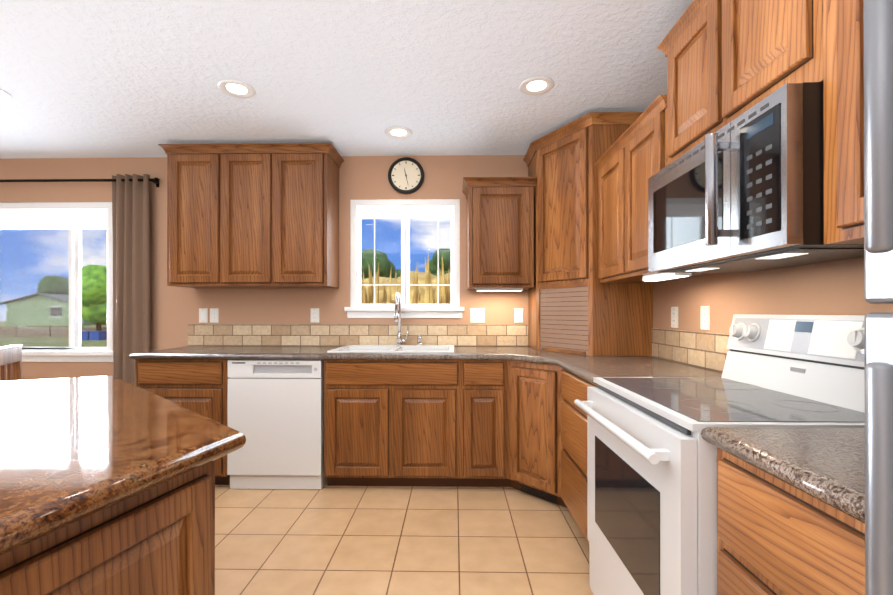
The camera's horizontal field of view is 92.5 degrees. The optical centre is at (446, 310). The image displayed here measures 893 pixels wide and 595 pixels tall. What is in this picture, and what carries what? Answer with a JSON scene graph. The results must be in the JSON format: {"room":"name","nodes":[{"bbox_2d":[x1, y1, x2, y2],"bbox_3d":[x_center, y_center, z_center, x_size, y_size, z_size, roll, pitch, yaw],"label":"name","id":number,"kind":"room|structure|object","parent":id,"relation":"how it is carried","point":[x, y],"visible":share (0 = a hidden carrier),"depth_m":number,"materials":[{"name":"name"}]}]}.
{"room":"kitchen","nodes":[
{"label":"kitchen","id":0,"kind":"room"},
{"bbox_2d":[0,155,528,380],"bbox_3d":[-2.147,-0.024,3.558,7.190,2.450,0.150,0,0,1],"label":"wall","id":1,"kind":"structure","parent":0,"point":[174,311],"depth_m":3.47,"materials":[{"name":"beige paint"}]},
{"bbox_2d":[0,202,112,361],"bbox_3d":[-3.635,-0.233,3.539,1.885,1.309,0.145,0,0,1],"label":"window","id":2,"kind":"structure","parent":1,"relation":"in","point":[75,218],"depth_m":3.52,"materials":[{"name":"white"}]},
{"bbox_2d":[0,174,158,384],"bbox_3d":[-3.634,0.046,3.452,2.690,2.250,0.114,0,0,1],"label":"curtain","id":3,"kind":"object","parent":1,"relation":"hanging from","point":[131,265],"visible":0.67,"depth_m":3.40,"materials":[{"name":"brown fabric"}]},
{"bbox_2d":[162,143,241,287],"bbox_3d":[-1.822,-0.696,3.302,0.471,1.031,0.346,0,0,1],"label":"upper cabinet","id":4,"kind":"object","parent":1,"relation":"attached to","point":[198,175],"depth_m":3.13,"materials":[{"name":"brown wood"}]},
{"bbox_2d":[199,308,207,322],"bbox_3d":[-1.978,0.041,3.472,0.072,0.118,0.013,0,0,1],"label":"electrical outlet plate","id":5,"kind":"object","parent":1,"relation":"attached to","point":[203,315],"visible":1,"depth_m":3.47,"materials":[{"name":"white plastic"}]},
{"bbox_2d":[210,308,218,322],"bbox_3d":[-1.888,0.041,3.473,0.072,0.118,0.008,0,0,1],"label":"electrical outlet plate","id":6,"kind":"object","parent":1,"relation":"attached to","point":[214,315],"visible":1,"depth_m":3.47,"materials":[{"name":"white plastic"}]},
{"bbox_2d":[230,143,293,287],"bbox_3d":[-1.463,-0.696,3.295,0.522,1.031,0.346,0,0,1],"label":"upper cabinet","id":7,"kind":"object","parent":1,"relation":"attached to","point":[252,215],"depth_m":3.12,"materials":[{"name":"brown wood"}]},
{"bbox_2d":[282,143,341,287],"bbox_3d":[-1.105,-0.696,3.288,0.470,1.031,0.346,0,0,1],"label":"upper cabinet","id":8,"kind":"object","parent":1,"relation":"attached to","point":[310,171],"depth_m":3.12,"materials":[{"name":"brown wood"}]},
{"bbox_2d":[310,308,318,322],"bbox_3d":[-1.066,0.041,3.458,0.072,0.118,0.008,0,0,1],"label":"electrical outlet plate","id":9,"kind":"object","parent":1,"relation":"attached to","point":[314,315],"visible":1,"depth_m":3.46,"materials":[{"name":"white plastic"}]},
{"bbox_2d":[188,324,527,345],"bbox_3d":[-0.723,0.198,3.448,2.752,0.174,0.010,0,0,1],"label":"tile backsplash","id":10,"kind":"structure","parent":1,"relation":"attached to","point":[198,334],"depth_m":3.44,"materials":[{"name":"tile"}]},
{"bbox_2d":[344,199,463,317],"bbox_3d":[-0.335,-0.418,3.477,0.958,0.959,0.145,0,0,1],"label":"window","id":11,"kind":"structure","parent":1,"relation":"in","point":[405,210],"depth_m":3.46,"materials":[{"name":"white"}]},
{"bbox_2d":[388,157,423,193],"bbox_3d":[-0.324,-1.082,3.432,0.290,0.290,0.038,0,0,1],"label":"wall clock","id":12,"kind":"object","parent":1,"relation":"attached to","point":[405,175],"visible":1,"depth_m":3.42,"materials":[{"name":"black"}]},
{"bbox_2d":[470,308,484,322],"bbox_3d":[0.249,0.041,3.430,0.118,0.118,0.013,0,0,1],"label":"electrical outlet plate","id":13,"kind":"object","parent":1,"relation":"attached to","point":[477,315],"visible":1,"depth_m":3.43,"materials":[{"name":"white plastic"}]},
{"bbox_2d":[462,177,536,290],"bbox_3d":[0.386,-0.552,3.250,0.527,0.812,0.366,0,0,1],"label":"upper cabinet","id":14,"kind":"object","parent":1,"relation":"attached to","point":[500,233],"visible":0.98,"depth_m":3.09,"materials":[{"name":"brown wood"}]},
{"bbox_2d":[514,308,522,322],"bbox_3d":[0.580,0.041,3.426,0.072,0.118,0.008,0,0,1],"label":"electrical outlet plate","id":15,"kind":"object","parent":1,"relation":"attached to","point":[518,315],"visible":1,"depth_m":3.42,"materials":[{"name":"white plastic"}]},
{"bbox_2d":[0,0,692,158],"bbox_3d":[-2.211,-1.319,0.152,7.190,0.120,6.970,0,0,1],"label":"ceiling","id":16,"kind":"structure","parent":0,"point":[110,78],"depth_m":2.24,"materials":[{"name":"white paint"}]},
{"bbox_2d":[0,89,11,99],"bbox_3d":[-2.613,-1.246,2.435,0.194,0.009,0.194,0,0,1],"label":"recessed light","id":17,"kind":"object","parent":16,"relation":"in","point":[4,95],"visible":1,"depth_m":2.48,"materials":[{"name":"white"}]},
{"bbox_2d":[217,79,255,97],"bbox_3d":[-1.181,-1.246,2.408,0.194,0.009,0.194,0,0,1],"label":"recessed light","id":18,"kind":"object","parent":16,"relation":"in","point":[235,88],"visible":1,"depth_m":2.40,"materials":[{"name":"white"}]},
{"bbox_2d":[385,126,411,138],"bbox_3d":[-0.335,-1.244,2.992,0.194,0.009,0.194,0,0,1],"label":"recessed light","id":19,"kind":"object","parent":16,"relation":"in","point":[399,132],"visible":0.98,"depth_m":2.99,"materials":[{"name":"white"}]},
{"bbox_2d":[519,76,553,94],"bbox_3d":[0.500,-1.246,2.376,0.194,0.009,0.194,0,0,1],"label":"recessed light","id":20,"kind":"object","parent":16,"relation":"in","point":[537,85],"visible":0.96,"depth_m":2.37,"materials":[{"name":"white"}]},
{"bbox_2d":[215,483,592,594],"bbox_3d":[-2.211,1.251,0.145,7.190,0.120,6.970,0,0,1],"label":"floor","id":21,"kind":"structure","parent":0,"point":[384,540],"depth_m":2.20,"materials":[{"name":"tile"}]},
{"bbox_2d":[0,344,21,380],"bbox_3d":[-2.965,0.713,2.573,0.490,0.970,0.480,0,0,-29],"label":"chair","id":22,"kind":"object","parent":21,"relation":"on","point":[11,357],"visible":0.4,"depth_m":2.75,"materials":[{"name":"brown wood"}]},
{"bbox_2d":[36,472,214,594],"bbox_3d":[-1.514,0.759,0.624,1.975,0.868,2.363,0,0,1],"label":"kitchen island","id":23,"kind":"object","parent":21,"relation":"on","point":[171,552],"depth_m":0.83,"materials":[{"name":"wood"}]},
{"bbox_2d":[0,376,245,594],"bbox_3d":[-1.518,0.302,0.631,2.082,0.046,2.488,0,0,1],"label":"island countertop","id":24,"kind":"structure","parent":23,"relation":"on","point":[84,460],"depth_m":0.82,"materials":[{"name":"brown stone"}]},
{"bbox_2d":[138,386,229,484],"bbox_3d":[-1.779,0.764,3.161,0.620,0.872,0.616,0,0,1],"label":"base cabinet","id":25,"kind":"object","parent":21,"relation":"on","point":[210,402],"depth_m":2.86,"materials":[{"name":"brown wood"}]},
{"bbox_2d":[453,386,508,486],"bbox_3d":[0.275,0.764,3.095,0.399,0.872,0.672,0,0,1],"label":"base cabinet","id":26,"kind":"object","parent":21,"relation":"on","point":[480,413],"depth_m":2.82,"materials":[{"name":"brown wood"}]},
{"bbox_2d":[129,346,721,385],"bbox_3d":[-0.418,0.306,2.639,3.392,0.042,1.614,0,0,1],"label":"countertop","id":27,"kind":"structure","parent":26,"relation":"on","point":[188,365],"depth_m":2.83,"materials":[{"name":"brown stone"}]},
{"bbox_2d":[227,360,326,488],"bbox_3d":[-1.141,0.767,3.130,0.626,0.866,0.583,0,0,1],"label":"dishwasher","id":28,"kind":"object","parent":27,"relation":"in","point":[275,412],"visible":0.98,"depth_m":2.84,"materials":[{"name":"white metal"}]},
{"bbox_2d":[327,345,453,352],"bbox_3d":[-0.372,0.378,3.138,0.855,0.208,0.530,0,0,1],"label":"sink","id":29,"kind":"object","parent":27,"relation":"in","point":[402,349],"visible":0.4,"depth_m":3.32,"materials":[{"name":"white ceramic"}]},
{"bbox_2d":[394,293,421,345],"bbox_3d":[-0.296,0.069,3.281,0.208,0.412,0.219,0,0,1],"label":"faucet","id":30,"kind":"object","parent":27,"relation":"on","point":[397,318],"visible":1,"depth_m":3.35,"materials":[{"name":"silver metal"}]},
{"bbox_2d":[509,386,548,500],"bbox_3d":[0.846,0.764,2.977,0.876,0.872,0.886,0,0,1],"label":"base cabinet","id":31,"kind":"object","parent":21,"relation":"on","point":[515,417],"depth_m":2.69,"materials":[{"name":"brown wood"}]},
{"bbox_2d":[549,382,596,543],"bbox_3d":[0.938,0.761,2.201,0.662,0.872,0.792,0,0,1],"label":"base cabinet","id":32,"kind":"object","parent":21,"relation":"on","point":[567,422],"depth_m":2.31,"materials":[{"name":"brown wood"}]},
{"bbox_2d":[574,314,864,594],"bbox_3d":[0.884,0.605,1.423,0.724,1.180,0.752,0,0,1],"label":"range","id":33,"kind":"object","parent":21,"relation":"on","point":[652,489],"visible":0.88,"depth_m":1.30,"materials":[{"name":"white metal"}]},
{"bbox_2d":[700,427,864,594],"bbox_3d":[0.930,0.736,0.765,0.627,0.914,0.548,0,0,1],"label":"base cabinet","id":34,"kind":"object","parent":21,"relation":"on","point":[790,511],"visible":0.96,"depth_m":0.83,"materials":[{"name":"brown wood"}]},
{"bbox_2d":[863,0,892,594],"bbox_3d":[0.809,0.311,0.041,0.786,1.760,0.900,0,0,1],"label":"refrigerator","id":35,"kind":"object","parent":21,"relation":"on","point":[878,175],"visible":1,"depth_m":0.42,"materials":[{"name":"grey metal"}]},
{"bbox_2d":[650,257,892,372],"bbox_3d":[1.308,-0.034,0.082,0.150,2.450,6.670,0,0,1],"label":"wall","id":36,"kind":"structure","parent":0,"point":[831,288],"depth_m":1.69,"materials":[{"name":"beige paint"}]},
{"bbox_2d":[523,112,652,355],"bbox_3d":[0.947,-0.465,3.019,0.676,1.498,0.806,0,0,1],"label":"upper cabinet","id":37,"kind":"object","parent":36,"relation":"attached to","point":[575,306],"visible":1,"depth_m":2.75,"materials":[{"name":"brown wood"}]},
{"bbox_2d":[595,95,716,282],"bbox_3d":[1.091,-0.530,2.228,0.358,0.766,0.846,0,0,1],"label":"upper cabinet","id":38,"kind":"object","parent":36,"relation":"attached to","point":[631,160],"visible":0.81,"depth_m":2.16,"materials":[{"name":"brown wood"}]},
{"bbox_2d":[671,307,677,327],"bbox_3d":[1.272,0.038,2.388,0.008,0.118,0.072,0,0,1],"label":"electrical outlet plate","id":39,"kind":"object","parent":36,"relation":"attached to","point":[674,317],"visible":1,"depth_m":2.38,"materials":[{"name":"white plastic"}]},
{"bbox_2d":[652,328,729,371],"bbox_3d":[1.267,0.194,2.223,0.010,0.174,0.843,0,0,1],"label":"tile backsplash","id":40,"kind":"structure","parent":36,"relation":"attached to","point":[706,350],"depth_m":2.19,"materials":[{"name":"tile"}]},
{"bbox_2d":[700,306,709,329],"bbox_3d":[1.266,0.037,2.098,0.008,0.118,0.072,0,0,1],"label":"electrical outlet plate","id":41,"kind":"object","parent":36,"relation":"attached to","point":[704,317],"visible":1,"depth_m":2.09,"materials":[{"name":"white plastic"}]},
{"bbox_2d":[657,0,822,164],"bbox_3d":[1.076,-0.847,1.440,0.358,0.566,0.790,0,0,1],"label":"upper cabinet","id":42,"kind":"object","parent":36,"relation":"attached to","point":[728,61],"visible":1,"depth_m":1.37,"materials":[{"name":"brown wood"}]},
{"bbox_2d":[648,82,863,272],"bbox_3d":[1.016,-0.357,1.424,0.476,0.406,0.752,0,0,1],"label":"over-the-range microwave","id":43,"kind":"object","parent":42,"relation":"attached to","point":[743,192],"visible":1,"depth_m":1.20,"materials":[{"name":"silver metal"}]},
{"bbox_2d":[823,0,863,244],"bbox_3d":[1.063,-0.647,0.767,0.358,0.970,0.552,0,0,1],"label":"upper cabinet","id":44,"kind":"object","parent":36,"relation":"attached to","point":[843,75],"visible":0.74,"depth_m":0.97,"materials":[{"name":"brown wood"}]},
{"label":"outside","id":45,"kind":"structure","parent":0,"visible":0},
{"bbox_2d":[0,321,106,346],"bbox_3d":[-3.894,1.773,61.866,130.000,0.200,116.370,0,0,1],"label":"ground","id":46,"kind":"structure","parent":45,"point":[84,343],"depth_m":21.43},
{"bbox_2d":[0,293,95,325],"bbox_3d":[-43.428,-0.073,49.799,8.200,3.520,8.800,0,0,1],"label":"house","id":47,"kind":"structure","parent":46,"relation":"on","point":[64,302],"depth_m":45.80,"materials":[{"name":"green"}]},
{"bbox_2d":[36,275,68,293],"bbox_3d":[-56.443,-1.642,61.876,6.695,6.730,5.342,0,0,1],"label":"tree","id":48,"kind":"object","parent":46,"relation":"on","point":[45,283],"depth_m":59.86,"materials":[{"name":"green plant"}]},
{"bbox_2d":[0,326,106,336],"bbox_3d":[-27.583,1.236,25.482,36.100,0.660,0.120,0,0,1],"label":"fence","id":49,"kind":"object","parent":46,"relation":"on","point":[45,331],"depth_m":25.42,"materials":[{"name":"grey wood"}]},
{"bbox_2d":[81,331,87,339],"bbox_3d":[-18.987,1.322,22.579,0.540,0.470,0.540,0,0,1],"label":"bin","id":50,"kind":"object","parent":46,"relation":"on","point":[83,333],"depth_m":22.33,"materials":[{"name":"blue plastic"}]},
{"bbox_2d":[68,265,106,330],"bbox_3d":[-19.619,-0.497,24.382,3.043,4.220,2.946,0,0,1],"label":"tree","id":51,"kind":"object","parent":46,"relation":"on","point":[91,278],"depth_m":23.54,"materials":[{"name":"green plant"}]},
{"bbox_2d":[88,331,106,339],"bbox_3d":[-18.387,1.322,22.568,0.540,0.470,0.540,0,0,1],"label":"bin","id":52,"kind":"object","parent":46,"relation":"on","point":[102,335],"depth_m":22.32,"materials":[{"name":"blue plastic"}]},
{"bbox_2d":[361,249,395,278],"bbox_3d":[-6.720,-2.017,39.828,3.869,7.350,4.440,0,0,1],"label":"tree","id":53,"kind":"object","parent":46,"relation":"on","point":[382,261],"depth_m":38.23,"materials":[{"name":"green plant"}]},
{"bbox_2d":[394,269,400,277],"bbox_3d":[-4.395,-1.341,45.907,3.004,6.035,3.881,0,0,1],"label":"tree","id":54,"kind":"object","parent":46,"relation":"on","point":[398,273],"depth_m":44.39,"materials":[{"name":"green plant"}]},
{"bbox_2d":[361,252,449,303],"bbox_3d":[-0.188,0.232,9.076,8.600,2.572,5.800,0,0,1],"label":"grass bank","id":55,"kind":"object","parent":46,"relation":"on","point":[424,295],"depth_m":7.76,"materials":[{"name":"beige plant"}]},
{"bbox_2d":[429,248,449,275],"bbox_3d":[-0.323,-2.067,40.444,3.425,7.454,3.262,0,0,1],"label":"tree","id":56,"kind":"object","parent":46,"relation":"on","point":[434,263],"depth_m":39.22,"materials":[{"name":"green plant"}]}
]}

